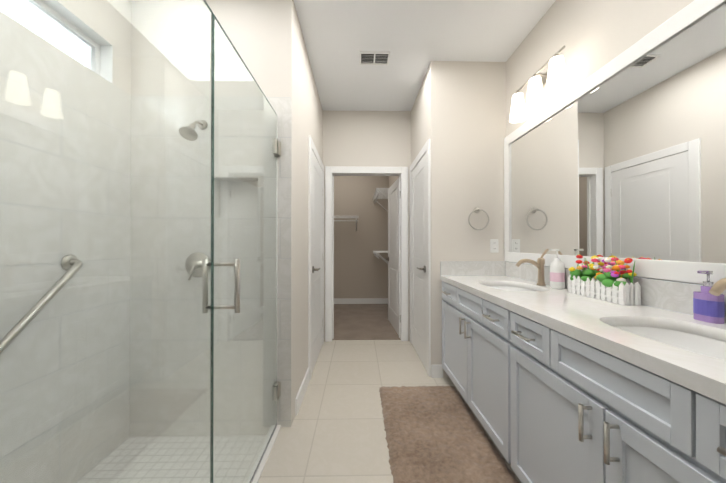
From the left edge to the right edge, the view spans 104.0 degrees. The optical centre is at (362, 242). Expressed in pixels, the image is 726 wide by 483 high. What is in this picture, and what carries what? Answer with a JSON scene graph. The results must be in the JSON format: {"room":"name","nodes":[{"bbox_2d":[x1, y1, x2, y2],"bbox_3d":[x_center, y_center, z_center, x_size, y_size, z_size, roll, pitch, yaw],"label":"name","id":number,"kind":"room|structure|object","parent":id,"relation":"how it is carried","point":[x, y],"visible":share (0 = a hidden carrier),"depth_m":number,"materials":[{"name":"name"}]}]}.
{"room":"bathroom","nodes":[
{"label":"bathroom","id":0,"kind":"room"},
{"bbox_2d":[213,0,256,81],"bbox_3d":[-0.810,-0.995,1.849,0.280,1.170,0.120,0,0,-1],"label":"wall","id":1,"kind":"structure","parent":0,"point":[237,19],"depth_m":1.79,"materials":[{"name":"white paint"}]},
{"bbox_2d":[206,0,295,426],"bbox_3d":[-1.031,-0.160,1.841,1.157,2.840,0.120,0,0,-1],"label":"wall","id":2,"kind":"structure","parent":0,"point":[276,51],"depth_m":1.79,"materials":[{"name":"white paint"}]},
{"bbox_2d":[252,425,280,482],"bbox_3d":[-0.535,1.175,1.021,0.070,0.062,1.525,0,0,-1],"label":"sill","id":3,"kind":"structure","parent":2,"relation":"attached to","point":[265,458],"depth_m":1.53,"materials":[{"name":"white stone"}]},
{"bbox_2d":[0,0,280,482],"bbox_3d":[-0.530,0.168,1.026,0.142,1.945,1.523,0,0,-1],"label":"glass shower enclosure","id":4,"kind":"object","parent":3,"relation":"on","point":[140,147],"visible":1,"depth_m":0.64,"materials":[{"name":"clear glass"}]},
{"bbox_2d":[295,11,322,398],"bbox_3d":[-0.527,-0.156,2.638,0.120,2.840,1.455,0,0,-1],"label":"wall","id":5,"kind":"structure","parent":0,"point":[309,116],"depth_m":2.15,"materials":[{"name":"white paint"}]},
{"bbox_2d":[295,368,309,414],"bbox_3d":[-0.452,1.106,2.148,0.013,0.110,0.485,0,0,-1],"label":"baseboard","id":6,"kind":"structure","parent":5,"relation":"attached to","point":[301,392],"depth_m":2.08,"materials":[{"name":"white wood"}]},
{"bbox_2d":[308,136,323,379],"bbox_3d":[-0.461,0.130,2.865,0.020,2.070,0.940,0,0,-1],"label":"door frame","id":7,"kind":"structure","parent":5,"relation":"attached to","point":[311,147],"depth_m":2.40,"materials":[{"name":"white wood"}]},
{"bbox_2d":[312,151,322,371],"bbox_3d":[-0.437,0.168,2.870,0.066,1.978,0.783,0,0,-1],"label":"door","id":8,"kind":"structure","parent":5,"relation":"in","point":[317,248],"depth_m":2.85,"materials":[{"name":"white wood"}]},
{"bbox_2d":[334,176,388,297],"bbox_3d":[-0.425,-0.142,5.497,2.080,2.840,0.120,0,0,-1],"label":"wall","id":9,"kind":"structure","parent":0,"point":[360,270],"depth_m":5.44,"materials":[{"name":"beige paint"}]},
{"bbox_2d":[334,216,358,230],"bbox_3d":[-0.711,-0.354,5.280,1.257,0.270,0.309,0,0,-1],"label":"closet shelf","id":10,"kind":"object","parent":9,"relation":"attached to","point":[356,217],"visible":0.4,"depth_m":5.16,"materials":[{"name":"white wood"}]},
{"bbox_2d":[334,298,387,303],"bbox_3d":[-0.423,1.120,5.425,1.840,0.104,0.013,0,0,-1],"label":"baseboard","id":11,"kind":"structure","parent":9,"relation":"attached to","point":[360,300],"depth_m":5.42,"materials":[{"name":"white wood"}]},
{"bbox_2d":[332,304,400,339],"bbox_3d":[-0.407,1.230,4.476,2.080,0.126,2.150,0,0,-1],"label":"floor","id":12,"kind":"structure","parent":0,"point":[361,322],"depth_m":4.09,"materials":[{"name":"brown carpet"}]},
{"bbox_2d":[323,110,410,340],"bbox_3d":[-0.368,-0.152,3.428,2.120,2.840,0.120,0,0,-1],"label":"wall","id":13,"kind":"structure","parent":0,"point":[366,138],"depth_m":3.38,"materials":[{"name":"white paint"}]},
{"bbox_2d":[325,166,407,341],"bbox_3d":[0.042,0.133,3.417,0.980,2.070,0.125,0,0,-1],"label":"door frame","id":14,"kind":"structure","parent":13,"relation":"attached to","point":[402,171],"depth_m":3.36,"materials":[{"name":"white wood"}]},
{"bbox_2d":[258,340,520,482],"bbox_3d":[0.441,1.217,1.275,1.892,0.120,4.280,0,0,-1],"label":"floor","id":15,"kind":"structure","parent":0,"point":[335,432],"depth_m":1.88,"materials":[{"name":"tile"}]},
{"bbox_2d":[379,385,519,482],"bbox_3d":[0.446,1.143,1.526,0.626,0.027,1.515,0,0,-1],"label":"rug","id":16,"kind":"object","parent":15,"relation":"on","point":[435,434],"visible":1,"depth_m":1.63,"materials":[{"name":"brown carpet"}]},
{"bbox_2d":[441,281,725,482],"bbox_3d":[0.957,0.738,1.401,0.612,0.840,2.108,0,0,-1],"label":"bathroom vanity","id":17,"kind":"object","parent":15,"relation":"on","point":[552,385],"depth_m":0.96,"materials":[{"name":"white wood"}]},
{"bbox_2d":[440,273,725,396],"bbox_3d":[0.974,0.298,1.403,0.577,0.040,2.108,0,0,-1],"label":"countertop","id":18,"kind":"structure","parent":17,"relation":"on","point":[602,322],"depth_m":1.05,"materials":[{"name":"white stone"}]},
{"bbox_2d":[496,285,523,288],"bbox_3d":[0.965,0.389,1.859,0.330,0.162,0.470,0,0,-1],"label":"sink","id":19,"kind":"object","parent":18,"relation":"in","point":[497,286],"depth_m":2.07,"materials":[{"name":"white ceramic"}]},
{"bbox_2d":[516,249,548,285],"bbox_3d":[1.112,0.159,1.863,0.219,0.241,0.054,0,0,-1],"label":"faucet","id":20,"kind":"object","parent":18,"relation":"on","point":[539,263],"visible":1,"depth_m":1.85,"materials":[{"name":"beige metal"}]},
{"bbox_2d":[550,249,564,288],"bbox_3d":[1.187,0.158,1.734,0.078,0.240,0.077,0,0,-1],"label":"soap bottle","id":21,"kind":"object","parent":18,"relation":"on","point":[557,274],"visible":1,"depth_m":1.71,"materials":[{"name":"white plastic"}]},
{"bbox_2d":[568,254,640,304],"bbox_3d":[1.184,0.171,1.413,0.111,0.213,0.342,0,0,-1],"label":"flower planter","id":22,"kind":"object","parent":18,"relation":"on","point":[609,283],"visible":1,"depth_m":1.34,"materials":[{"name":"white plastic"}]},
{"bbox_2d":[624,325,725,356],"bbox_3d":[0.983,0.384,0.829,0.330,0.162,0.470,0,0,-1],"label":"sink","id":23,"kind":"object","parent":18,"relation":"in","point":[705,342],"depth_m":0.99,"materials":[{"name":"white ceramic"}]},
{"bbox_2d":[693,271,724,323],"bbox_3d":[1.205,0.187,0.994,0.058,0.176,0.076,0,0,-1],"label":"soap pump","id":24,"kind":"object","parent":18,"relation":"on","point":[708,307],"visible":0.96,"depth_m":0.98,"materials":[{"name":"purple plastic"}]},
{"bbox_2d":[709,278,725,295],"bbox_3d":[1.130,0.154,0.833,0.219,0.241,0.054,0,0,-1],"label":"faucet","id":25,"kind":"object","parent":18,"relation":"on","point":[718,288],"visible":1,"depth_m":0.83,"materials":[{"name":"beige metal"}]},
{"bbox_2d":[389,176,398,187],"bbox_3d":[0.574,-0.147,4.480,0.120,2.840,1.950,0,0,-1],"label":"wall","id":26,"kind":"structure","parent":0,"point":[392,179],"depth_m":4.87,"materials":[{"name":"beige paint"}]},
{"bbox_2d":[373,251,387,263],"bbox_3d":[0.352,0.285,4.919,0.309,0.270,1.047,0,0,-1],"label":"closet shelf","id":27,"kind":"object","parent":26,"relation":"attached to","point":[376,253],"visible":0.81,"depth_m":4.77,"materials":[{"name":"white wood"}]},
{"bbox_2d":[373,188,388,210],"bbox_3d":[0.352,-0.715,4.924,0.309,0.270,1.047,0,0,-1],"label":"closet shelf","id":28,"kind":"object","parent":26,"relation":"attached to","point":[381,193],"visible":0.79,"depth_m":4.86,"materials":[{"name":"white wood"}]},
{"bbox_2d":[385,178,398,334],"bbox_3d":[0.412,0.175,3.911,0.149,1.975,0.805,0,0,-1],"label":"closet door","id":29,"kind":"structure","parent":26,"relation":"in","point":[393,254],"depth_m":3.89,"materials":[{"name":"white wood"}]},
{"bbox_2d":[294,0,555,110],"bbox_3d":[-0.125,-1.638,2.355,2.987,0.120,6.430,0,0,-1],"label":"ceiling","id":30,"kind":"structure","parent":0,"point":[414,38],"depth_m":2.20,"materials":[{"name":"white paint"}]},
{"bbox_2d":[359,51,389,64],"bbox_3d":[0.098,-1.571,2.418,0.255,0.012,0.160,0,0,-1],"label":"ceiling vent","id":31,"kind":"object","parent":30,"relation":"in","point":[374,58],"visible":1,"depth_m":2.41,"materials":[{"name":"white metal"}]},
{"bbox_2d":[411,61,444,376],"bbox_3d":[0.641,-0.155,2.921,0.120,2.840,0.930,0,0,-1],"label":"wall","id":32,"kind":"structure","parent":0,"point":[428,115],"depth_m":2.46,"materials":[{"name":"white paint"}]},
{"bbox_2d":[411,153,426,370],"bbox_3d":[0.547,0.168,2.913,0.066,1.978,0.734,0,0,-1],"label":"door","id":33,"kind":"structure","parent":32,"relation":"in","point":[418,246],"depth_m":2.86,"materials":[{"name":"white wood"}]},
{"bbox_2d":[410,139,430,376],"bbox_3d":[0.571,0.130,2.913,0.020,2.070,0.900,0,0,-1],"label":"door frame","id":34,"kind":"structure","parent":32,"relation":"attached to","point":[426,148],"depth_m":2.50,"materials":[{"name":"white wood"}]},
{"bbox_2d":[445,61,505,376],"bbox_3d":[1.037,-0.157,2.523,0.657,2.840,0.120,0,0,-1],"label":"wall","id":35,"kind":"structure","parent":0,"point":[475,114],"depth_m":2.46,"materials":[{"name":"white paint"}]},
{"bbox_2d":[431,365,442,377],"bbox_3d":[0.640,1.108,2.443,0.100,0.110,0.013,0,0,-1],"label":"baseboard","id":36,"kind":"structure","parent":35,"relation":"attached to","point":[436,371],"depth_m":2.44,"materials":[{"name":"white wood"}]},
{"bbox_2d":[468,207,489,229],"bbox_3d":[0.985,-0.207,2.430,0.184,0.203,0.062,0,0,-1],"label":"towel ring","id":37,"kind":"object","parent":35,"relation":"attached to","point":[476,210],"visible":1,"depth_m":2.41,"materials":[{"name":"silver metal"}]},
{"bbox_2d":[490,239,498,252],"bbox_3d":[1.139,0.028,2.460,0.072,0.116,0.008,0,0,-1],"label":"electrical outlet plate","id":38,"kind":"object","parent":35,"relation":"attached to","point":[494,246],"visible":1,"depth_m":2.46,"materials":[{"name":"white plastic"}]},
{"bbox_2d":[506,0,696,283],"bbox_3d":[1.335,-0.165,0.873,0.120,2.840,3.190,0,0,-1],"label":"wall","id":39,"kind":"structure","parent":0,"point":[592,36],"depth_m":1.64,"materials":[{"name":"white paint"}]},
{"bbox_2d":[509,46,567,122],"bbox_3d":[1.175,-1.033,1.900,0.160,0.243,0.540,0,0,-1],"label":"sconce","id":40,"kind":"object","parent":39,"relation":"attached to","point":[553,78],"visible":1,"depth_m":1.86,"materials":[{"name":"white glass"}]},
{"bbox_2d":[504,0,725,283],"bbox_3d":[1.252,-0.379,1.429,0.023,1.067,2.062,0,0,-1],"label":"mirror","id":41,"kind":"object","parent":39,"relation":"attached to","point":[622,156],"visible":1,"depth_m":1.29,"materials":[{"name":"white mirror"}]}
]}

